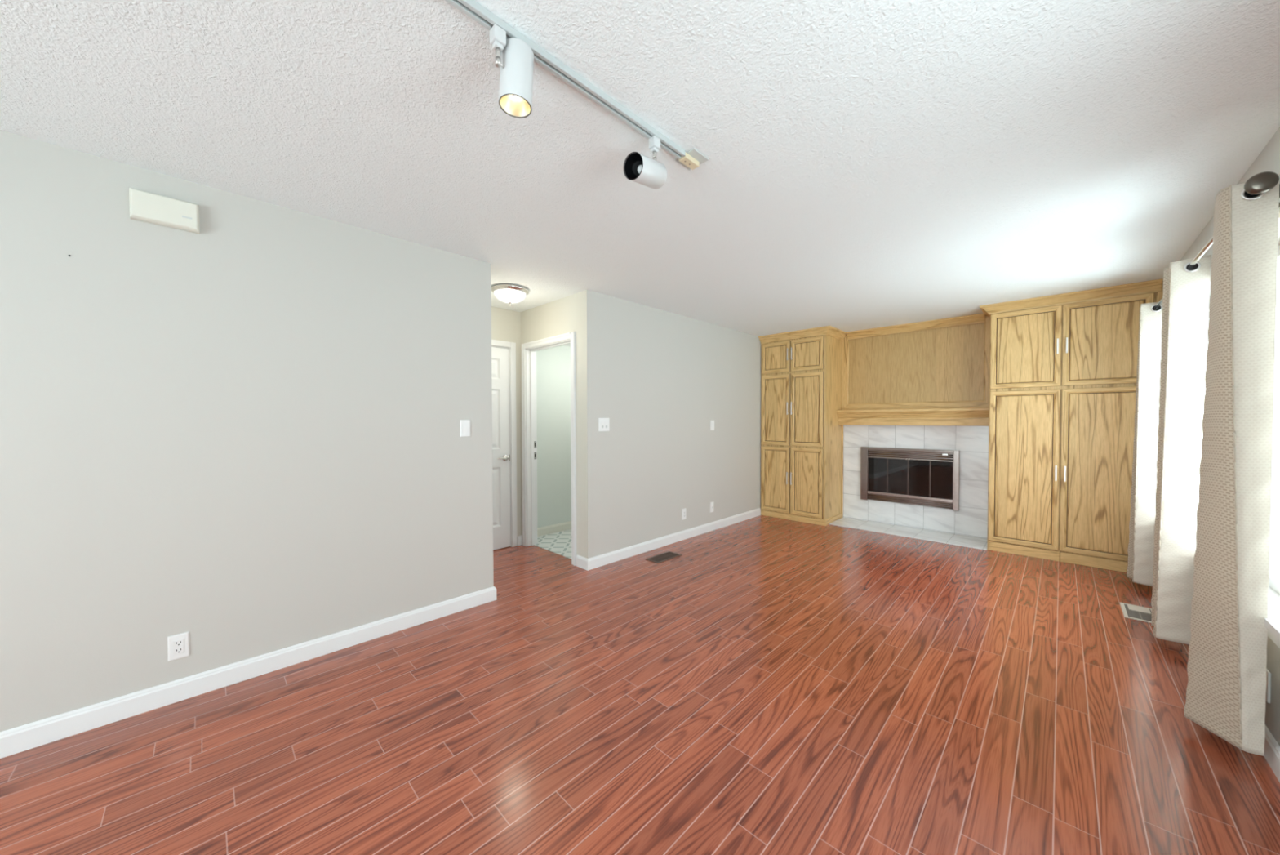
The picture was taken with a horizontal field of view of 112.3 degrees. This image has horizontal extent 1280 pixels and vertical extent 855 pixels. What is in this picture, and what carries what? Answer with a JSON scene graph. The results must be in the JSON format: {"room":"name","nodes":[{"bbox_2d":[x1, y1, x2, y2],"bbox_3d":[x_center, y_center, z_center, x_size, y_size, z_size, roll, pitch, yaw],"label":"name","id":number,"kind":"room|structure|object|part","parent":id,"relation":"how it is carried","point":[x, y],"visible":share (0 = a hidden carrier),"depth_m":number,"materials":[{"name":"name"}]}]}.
{"room":"living room","nodes":[
{"label":"living room","id":0,"kind":"room"},
{"bbox_2d":[0,129,761,731],"bbox_3d":[-1.333,0.030,3.636,1.103,2.440,8.820,1,1,44],"label":"wall","id":1,"kind":"structure","parent":0,"point":[241,434],"depth_m":2.19,"materials":[{"name":"paint"}]},
{"bbox_2d":[128,187,199,233],"bbox_3d":[-2.162,-0.985,1.956,0.047,0.127,0.214,1,1,44],"label":"door chime","id":2,"kind":"object","parent":1,"relation":"attached to","point":[144,206],"visible":1,"depth_m":1.94,"materials":[{"name":"white plastic"}]},
{"bbox_2d":[167,631,190,661],"bbox_3d":[-2.162,1.027,2.012,0.011,0.116,0.070,1,1,44],"label":"electrical outlet","id":3,"kind":"object","parent":1,"relation":"attached to","point":[178,645],"visible":1,"depth_m":2.01,"materials":[{"name":"white plastic"}]},
{"bbox_2d":[173,638,184,654],"bbox_3d":[-2.160,1.027,2.010,0.003,0.066,0.033,1,1,44],"label":"receptacle","id":4,"kind":"object","parent":3,"relation":"attached to","point":[178,643],"depth_m":2.01,"materials":[{"name":"white plastic"}]},
{"bbox_2d":[0,586,496,758],"bbox_3d":[-2.878,1.232,2.070,1.119,0.098,4.086,1,1,44],"label":"baseboard","id":5,"kind":"structure","parent":1,"relation":"attached to","point":[13,740],"depth_m":2.08,"materials":[{"name":"white paint"}]},
{"bbox_2d":[460,419,470,436],"bbox_3d":[-1.207,0.006,2.970,0.010,0.117,0.070,1,1,44],"label":"light switch","id":6,"kind":"object","parent":1,"relation":"attached to","point":[464,424],"visible":1,"depth_m":2.97,"materials":[{"name":"white plastic"}]},
{"bbox_2d":[598,417,609,431],"bbox_3d":[-0.322,-0.025,3.870,0.010,0.122,0.128,1,1,44],"label":"light switch","id":7,"kind":"object","parent":1,"relation":"attached to","point":[603,423],"visible":1,"depth_m":3.87,"materials":[{"name":"white plastic"}]},
{"bbox_2d":[576,507,760,570],"bbox_3d":[0.542,1.175,4.874,0.167,0.098,3.019,1,1,44],"label":"baseboard","id":8,"kind":"structure","parent":1,"relation":"attached to","point":[597,561],"depth_m":4.39,"materials":[{"name":"white paint"}]},
{"bbox_2d":[681,507,686,519],"bbox_3d":[0.486,0.951,4.709,0.010,0.120,0.070,1,1,44],"label":"electrical outlet","id":9,"kind":"object","parent":1,"relation":"attached to","point":[683,510],"visible":1,"depth_m":4.70,"materials":[{"name":"white plastic"}]},
{"bbox_2d":[710,501,713,512],"bbox_3d":[0.859,0.944,5.083,0.018,0.120,0.070,1,1,44],"label":"electrical outlet","id":10,"kind":"object","parent":1,"relation":"attached to","point":[711,503],"visible":1,"depth_m":5.07,"materials":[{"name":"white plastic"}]},
{"bbox_2d":[710,420,714,430],"bbox_3d":[0.860,-0.025,5.074,0.012,0.120,0.077,1,1,44],"label":"wall plate","id":11,"kind":"object","parent":1,"relation":"attached to","point":[712,422],"visible":1,"depth_m":5.06,"materials":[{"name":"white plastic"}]},
{"bbox_2d":[491,306,522,536],"bbox_3d":[-1.589,0.020,4.235,0.100,2.440,1.117,1,1,44],"label":"wall","id":12,"kind":"structure","parent":0,"point":[505,323],"depth_m":4.47,"materials":[{"name":"paint"}]},
{"bbox_2d":[491,346,511,550],"bbox_3d":[-1.578,0.215,4.167,0.095,2.036,0.702,1,1,44],"label":"door","id":13,"kind":"structure","parent":12,"relation":"in","point":[500,356],"depth_m":4.36,"materials":[{"name":"white paint"}]},
{"bbox_3d":[-1.493,-0.589,4.272,0.016,0.205,0.201,1,1,44],"label":"panel","id":14,"kind":"part","parent":13,"relation":"part of","materials":[{"name":"white paint"}]},
{"bbox_3d":[-1.492,-0.084,4.281,0.016,0.605,0.201,1,1,44],"label":"panel","id":15,"kind":"part","parent":13,"relation":"part of","materials":[{"name":"white paint"}]},
{"bbox_3d":[-1.490,0.704,4.295,0.016,0.600,0.201,1,1,44],"label":"panel","id":16,"kind":"part","parent":13,"relation":"part of","materials":[{"name":"white paint"}]},
{"bbox_3d":[-1.386,0.313,4.339,0.061,0.062,0.141,1,1,44],"label":"handle","id":17,"kind":"part","parent":13,"relation":"part of","materials":[{"name":"silver metal"}]},
{"bbox_2d":[491,339,516,546],"bbox_3d":[-1.599,0.185,4.186,0.075,2.112,0.828,1,1,44],"label":"trim","id":18,"kind":"structure","parent":12,"relation":"attached to","point":[512,345],"depth_m":4.43,"materials":[{"name":"white paint"}]},
{"bbox_2d":[516,534,522,545],"bbox_3d":[-1.259,1.186,4.505,0.015,0.098,0.061,1,1,44],"label":"baseboard","id":19,"kind":"structure","parent":12,"relation":"attached to","point":[519,538],"depth_m":4.49,"materials":[{"name":"white paint"}]},
{"bbox_2d":[536,345,571,527],"bbox_3d":[0.029,0.018,5.303,1.252,2.400,2.793,1,1,44],"label":"wall","id":20,"kind":"structure","parent":0,"point":[553,364],"depth_m":4.98,"materials":[{"name":"paint"}]},
{"bbox_2d":[537,520,571,536],"bbox_3d":[-0.334,1.163,5.661,0.015,0.098,2.623,1,1,44],"label":"baseboard","id":21,"kind":"structure","parent":20,"relation":"attached to","point":[561,526],"depth_m":4.97,"materials":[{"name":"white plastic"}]},
{"bbox_2d":[520,289,587,558],"bbox_3d":[-0.810,0.019,4.170,1.102,2.440,0.120,1,1,44],"label":"wall","id":22,"kind":"structure","parent":0,"point":[566,314],"depth_m":3.83,"materials":[{"name":"paint"}]},
{"bbox_2d":[520,331,576,565],"bbox_3d":[-0.861,0.188,4.208,0.902,2.101,0.142,1,1,44],"label":"trim","id":23,"kind":"structure","parent":22,"relation":"attached to","point":[528,350],"depth_m":4.45,"materials":[{"name":"white paint"}]},
{"bbox_2d":[0,0,1279,336],"bbox_3d":[-0.056,-1.231,2.357,4.892,0.120,8.820,1,1,44],"label":"ceiling","id":24,"kind":"structure","parent":0,"point":[870,164],"depth_m":1.65,"materials":[{"name":"white paint"}]},
{"bbox_2d":[490,284,528,306],"bbox_3d":[-1.119,-1.119,3.697,0.314,0.145,0.314,1,1,44],"label":"ceiling lamp","id":25,"kind":"object","parent":24,"relation":"attached to","point":[508,293],"visible":1,"depth_m":3.60,"materials":[{"name":"white glass"}]},
{"bbox_3d":[-1.119,-1.119,3.697,0.268,0.085,0.268,1,1,44],"label":"lamp shade","id":26,"kind":"part","parent":25,"relation":"part of","materials":[{"name":"white glass"}]},
{"bbox_2d":[444,0,708,169],"bbox_3d":[-0.563,-1.132,1.056,0.108,0.029,2.350,1,1,44],"label":"track","id":27,"kind":"object","parent":24,"relation":"attached to","point":[691,159],"visible":1,"depth_m":1.42,"materials":[{"name":"white metal"}]},
{"bbox_2d":[489,23,533,118],"bbox_3d":[-0.378,-1.039,1.265,0.097,0.178,0.134,1,1,44],"label":"track spotlight","id":28,"kind":"object","parent":27,"relation":"attached to","point":[514,57],"visible":1,"depth_m":1.24,"materials":[{"name":"white metal"}]},
{"bbox_3d":[-0.399,-1.056,1.226,0.016,0.052,0.030,1,1,44],"label":"arm","id":29,"kind":"part","parent":28,"relation":"part of","materials":[{"name":"silver metal"}]},
{"bbox_2d":[623,135,666,189],"bbox_3d":[0.023,-1.039,1.682,0.095,0.195,0.181,1,1,38],"label":"track spotlight","id":30,"kind":"object","parent":27,"relation":"attached to","point":[639,168],"visible":1,"depth_m":1.66,"materials":[{"name":"white metal"}]},
{"bbox_3d":[0.009,-0.998,1.664,0.035,0.035,0.040,1,1,44],"label":"bulb","id":31,"kind":"part","parent":30,"relation":"part of","materials":[{"name":"white glass"}]},
{"bbox_3d":[0.058,-1.065,1.691,0.016,0.052,0.016,1,1,44],"label":"arm","id":32,"kind":"part","parent":30,"relation":"part of","materials":[{"name":"silver metal"}]},
{"bbox_3d":[0.223,-1.159,1.857,0.108,0.005,0.105,1,1,44],"label":"plate","id":33,"kind":"part","parent":27,"relation":"part of","materials":[{"name":"white plastic"}]},
{"bbox_2d":[0,515,1279,854],"bbox_3d":[-0.111,1.316,2.461,5.062,0.104,8.820,1,1,44],"label":"floor","id":34,"kind":"structure","parent":0,"point":[770,685],"depth_m":1.80,"materials":[{"name":"laminate"}]},
{"bbox_2d":[644,551,681,563],"bbox_3d":[0.228,1.235,4.095,0.165,0.006,0.343,1,1,44],"label":"floor vent","id":35,"kind":"object","parent":34,"relation":"in","point":[663,557],"visible":1,"depth_m":4.08,"materials":[{"name":"brown metal"}]},
{"bbox_2d":[758,325,846,525],"bbox_3d":[2.183,-0.015,5.753,0.948,2.440,0.670,1,1,44],"label":"tall cabinet","id":36,"kind":"object","parent":34,"relation":"on","point":[802,433],"visible":1,"depth_m":5.53,"materials":[{"name":"brown wood"}]},
{"bbox_3d":[1.813,0.690,5.752,0.404,0.868,0.020,1,1,44],"label":"door","id":37,"kind":"part","parent":36,"relation":"part of","materials":[{"name":"brown wood"}]},
{"bbox_3d":[1.813,0.690,5.752,0.308,0.772,0.010,1,1,44],"label":"panel","id":38,"kind":"part","parent":36,"relation":"part of","materials":[{"name":"brown wood"}]},
{"bbox_3d":[1.810,-0.233,5.736,0.308,0.837,0.010,1,1,44],"label":"panel","id":39,"kind":"part","parent":36,"relation":"part of","materials":[{"name":"brown wood"}]},
{"bbox_3d":[1.811,-0.233,5.736,0.404,0.933,0.020,1,1,44],"label":"door","id":40,"kind":"part","parent":36,"relation":"part of","materials":[{"name":"brown wood"}]},
{"bbox_3d":[1.810,-0.930,5.724,0.404,0.403,0.020,1,1,44],"label":"door","id":41,"kind":"part","parent":36,"relation":"part of","materials":[{"name":"brown wood"}]},
{"bbox_3d":[1.809,-0.930,5.723,0.308,0.307,0.010,1,1,44],"label":"panel","id":42,"kind":"part","parent":36,"relation":"part of","materials":[{"name":"brown wood"}]},
{"bbox_3d":[1.925,0.661,5.604,0.012,0.165,0.034,1,1,44],"label":"handle","id":43,"kind":"part","parent":36,"relation":"part of","materials":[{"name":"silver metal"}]},
{"bbox_3d":[1.964,0.661,5.566,0.012,0.165,0.034,1,1,44],"label":"handle","id":44,"kind":"part","parent":36,"relation":"part of","materials":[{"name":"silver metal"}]},
{"bbox_3d":[2.162,-1.190,5.713,0.948,0.088,0.616,1,1,44],"label":"crown moulding","id":45,"kind":"part","parent":36,"relation":"part of","materials":[{"name":"brown wood"}]},
{"bbox_3d":[2.115,0.694,5.456,0.411,0.868,0.020,1,1,44],"label":"door","id":46,"kind":"part","parent":36,"relation":"part of","materials":[{"name":"brown wood"}]},
{"bbox_3d":[2.114,0.694,5.456,0.315,0.772,0.010,1,1,44],"label":"panel","id":47,"kind":"part","parent":36,"relation":"part of","materials":[{"name":"brown wood"}]},
{"bbox_3d":[2.112,-0.228,5.439,0.315,0.837,0.010,1,1,44],"label":"panel","id":48,"kind":"part","parent":36,"relation":"part of","materials":[{"name":"brown wood"}]},
{"bbox_3d":[2.113,-0.228,5.440,0.411,0.933,0.020,1,1,44],"label":"door","id":49,"kind":"part","parent":36,"relation":"part of","materials":[{"name":"brown wood"}]},
{"bbox_3d":[2.111,-0.926,5.428,0.411,0.403,0.020,1,1,44],"label":"door","id":50,"kind":"part","parent":36,"relation":"part of","materials":[{"name":"brown wood"}]},
{"bbox_3d":[2.111,-0.926,5.427,0.315,0.307,0.010,1,1,44],"label":"panel","id":51,"kind":"part","parent":36,"relation":"part of","materials":[{"name":"brown wood"}]},
{"bbox_2d":[841,424,843,516],"bbox_3d":[2.691,0.580,5.700,0.013,1.228,0.012,1,1,44],"label":"trim moulding","id":52,"kind":"structure","parent":36,"relation":"attached to","point":[842,424],"depth_m":5.70,"materials":[{"name":"brown wood"}]},
{"bbox_2d":[828,517,987,550],"bbox_3d":[3.082,1.211,5.000,1.543,0.010,0.479,1,1,44],"label":"hearth","id":53,"kind":"object","parent":34,"relation":"on","point":[927,535],"visible":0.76,"depth_m":4.89,"materials":[{"name":"stone"}]},
{"bbox_2d":[979,278,1163,572],"bbox_3d":[3.995,0.011,4.072,1.184,2.440,0.530,1,1,44],"label":"tall cabinet","id":54,"kind":"object","parent":34,"relation":"on","point":[1063,367],"visible":0.97,"depth_m":3.90,"materials":[{"name":"brown wood"}]},
{"bbox_3d":[3.672,0.388,4.116,0.415,1.397,0.010,1,1,44],"label":"panel","id":55,"kind":"part","parent":54,"relation":"part of","materials":[{"name":"brown wood"}]},
{"bbox_3d":[3.673,0.388,4.117,0.503,1.485,0.020,1,1,44],"label":"door","id":56,"kind":"part","parent":54,"relation":"part of","materials":[{"name":"brown wood"}]},
{"bbox_3d":[3.670,-0.750,4.096,0.415,0.650,0.010,1,1,44],"label":"panel","id":57,"kind":"part","parent":54,"relation":"part of","materials":[{"name":"brown wood"}]},
{"bbox_3d":[3.670,-0.750,4.097,0.503,0.738,0.020,1,1,44],"label":"door","id":58,"kind":"part","parent":54,"relation":"part of","materials":[{"name":"brown wood"}]},
{"bbox_3d":[3.817,0.418,3.938,0.012,0.140,0.034,1,1,44],"label":"handle","id":59,"kind":"part","parent":54,"relation":"part of","materials":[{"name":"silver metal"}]},
{"bbox_3d":[3.814,-0.742,3.917,0.012,0.140,0.034,1,1,44],"label":"handle","id":60,"kind":"part","parent":54,"relation":"part of","materials":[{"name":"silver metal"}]},
{"bbox_3d":[3.860,0.419,3.896,0.012,0.140,0.034,1,1,44],"label":"handle","id":61,"kind":"part","parent":54,"relation":"part of","materials":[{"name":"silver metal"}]},
{"bbox_3d":[3.857,-0.741,3.875,0.012,0.140,0.034,1,1,44],"label":"handle","id":62,"kind":"part","parent":54,"relation":"part of","materials":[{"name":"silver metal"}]},
{"bbox_3d":[3.985,-1.165,4.056,1.166,0.088,0.526,1,1,44],"label":"crown moulding","id":63,"kind":"part","parent":54,"relation":"part of","materials":[{"name":"brown wood"}]},
{"bbox_3d":[4.048,0.394,3.748,0.534,1.485,0.020,1,1,44],"label":"door","id":64,"kind":"part","parent":54,"relation":"part of","materials":[{"name":"brown wood"}]},
{"bbox_3d":[4.048,0.394,3.747,0.446,1.397,0.010,1,1,44],"label":"panel","id":65,"kind":"part","parent":54,"relation":"part of","materials":[{"name":"brown wood"}]},
{"bbox_3d":[4.045,-0.745,3.727,0.446,0.650,0.010,1,1,44],"label":"panel","id":66,"kind":"part","parent":54,"relation":"part of","materials":[{"name":"brown wood"}]},
{"bbox_3d":[4.046,-0.745,3.728,0.534,0.738,0.020,1,1,44],"label":"door","id":67,"kind":"part","parent":54,"relation":"part of","materials":[{"name":"brown wood"}]},
{"bbox_2d":[1120,601,1151,622],"bbox_3d":[3.365,1.250,2.891,0.156,0.006,0.315,1,1,44],"label":"floor vent","id":68,"kind":"object","parent":34,"relation":"in","point":[1130,611],"visible":0.7,"depth_m":2.90,"materials":[{"name":"beige metal"}]},
{"bbox_3d":[3.427,1.247,2.946,0.100,0.001,0.110,1,1,44],"label":"damper panel","id":69,"kind":"part","parent":68,"relation":"part of","materials":[{"name":"beige metal"}]},
{"bbox_2d":[842,516,984,538],"bbox_3d":[3.377,-0.007,5.122,3.539,2.440,0.100,1,1,44],"label":"wall","id":70,"kind":"structure","parent":0,"point":[842,517],"depth_m":5.16,"materials":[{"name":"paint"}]},
{"bbox_2d":[860,446,959,511],"bbox_3d":[3.370,0.588,5.329,1.027,0.680,0.510,1,1,44],"label":"fireplace insert","id":71,"kind":"object","parent":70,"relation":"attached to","point":[912,476],"visible":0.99,"depth_m":5.13,"materials":[{"name":"black"}]},
{"bbox_3d":[2.989,0.594,5.397,0.218,0.429,0.005,1,1,44],"label":"glass door","id":72,"kind":"part","parent":71,"relation":"part of","materials":[{"name":"black glass"}]},
{"bbox_3d":[3.148,0.596,5.241,0.218,0.429,0.005,1,1,44],"label":"glass door","id":73,"kind":"part","parent":71,"relation":"part of","materials":[{"name":"black glass"}]},
{"bbox_3d":[3.220,0.605,5.155,0.888,0.465,0.012,1,1,44],"label":"door rail","id":74,"kind":"part","parent":71,"relation":"part of","materials":[{"name":"silver metal"}]},
{"bbox_3d":[3.307,0.599,5.085,0.218,0.429,0.005,1,1,44],"label":"glass door","id":75,"kind":"part","parent":71,"relation":"part of","materials":[{"name":"black glass"}]},
{"bbox_3d":[3.465,0.601,4.929,0.218,0.429,0.005,1,1,44],"label":"glass door","id":76,"kind":"part","parent":71,"relation":"part of","materials":[{"name":"black glass"}]},
{"bbox_2d":[843,424,988,538],"bbox_3d":[3.252,0.588,5.171,1.555,1.228,0.019,1,1,44],"label":"fireplace surround","id":77,"kind":"object","parent":70,"relation":"attached to","point":[971,441],"visible":0.73,"depth_m":5.04,"materials":[{"name":"tile"}]},
{"bbox_2d":[836,407,989,426],"bbox_3d":[3.176,-0.121,5.083,1.555,0.190,0.232,1,1,44],"label":"mantel shelf","id":78,"kind":"object","parent":77,"relation":"on","point":[932,416],"visible":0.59,"depth_m":4.95,"materials":[{"name":"brown wood"}]},
{"bbox_2d":[841,312,990,409],"bbox_3d":[3.210,-0.721,5.109,1.556,1.009,0.130,1,1,44],"label":"panel","id":79,"kind":"object","parent":70,"relation":"attached to","point":[944,362],"visible":0.84,"depth_m":5.06,"materials":[{"name":"brown wood"}]},
{"bbox_3d":[3.190,-1.181,5.081,1.401,0.088,0.076,1,1,44],"label":"crown moulding","id":80,"kind":"part","parent":79,"relation":"part of","materials":[{"name":"brown wood"}]},
{"bbox_2d":[1180,127,1279,745],"bbox_3d":[1.639,0.075,0.719,0.150,2.440,8.820,1,1,44],"label":"wall","id":81,"kind":"structure","parent":0,"point":[1268,160],"depth_m":1.70,"materials":[{"name":"paint"}]},
{"bbox_2d":[1155,171,1279,306],"bbox_3d":[3.168,-0.882,2.460,0.128,0.086,2.696,1,1,44],"label":"curtain rod","id":82,"kind":"object","parent":81,"relation":"attached to","point":[1263,182],"visible":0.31,"depth_m":1.53,"materials":[{"name":"silver metal"}]},
{"bbox_2d":[1126,302,1162,586],"bbox_3d":[3.898,0.128,3.307,0.152,2.132,0.221,1,1,39],"label":"curtain","id":83,"kind":"object","parent":82,"relation":"hanging from","point":[1140,549],"visible":0.84,"depth_m":3.25,"materials":[{"name":"white fabric"}]},
{"bbox_2d":[1151,255,1210,644],"bbox_3d":[3.090,0.137,2.468,0.171,2.128,0.277,1,1,44],"label":"curtain","id":84,"kind":"object","parent":82,"relation":"hanging from","point":[1186,287],"visible":1,"depth_m":2.38,"materials":[{"name":"white fabric"}]},
{"bbox_2d":[1183,173,1279,755],"bbox_3d":[2.363,0.151,1.739,0.173,2.148,0.319,1,1,44],"label":"curtain","id":85,"kind":"object","parent":82,"relation":"hanging from","point":[1226,689],"visible":1,"depth_m":1.63,"materials":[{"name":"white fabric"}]},
{"bbox_2d":[1208,197,1279,648],"bbox_3d":[3.192,-0.040,2.345,0.175,1.655,2.680,1,1,44],"label":"window","id":86,"kind":"structure","parent":81,"relation":"in","point":[1272,623],"depth_m":1.97,"materials":[{"name":"white glass"}]},
{"bbox_3d":[3.183,0.740,2.370,0.145,0.095,2.680,1,1,44],"label":"sill","id":87,"kind":"part","parent":86,"relation":"part of","materials":[{"name":"white paint"}]},
{"bbox_2d":[1265,667,1271,702],"bbox_3d":[2.467,1.011,1.690,0.008,0.120,0.070,1,1,44],"label":"wall plate","id":88,"kind":"object","parent":81,"relation":"attached to","point":[1268,696],"visible":0.51,"depth_m":1.67,"materials":[{"name":"white plastic"}]},
{"bbox_2d":[1264,723,1279,782],"bbox_3d":[1.431,1.248,0.644,0.015,0.098,8.090,1,1,44],"label":"baseboard","id":89,"kind":"structure","parent":81,"relation":"attached to","point":[1272,748],"depth_m":1.61,"materials":[{"name":"white paint"}]}
]}

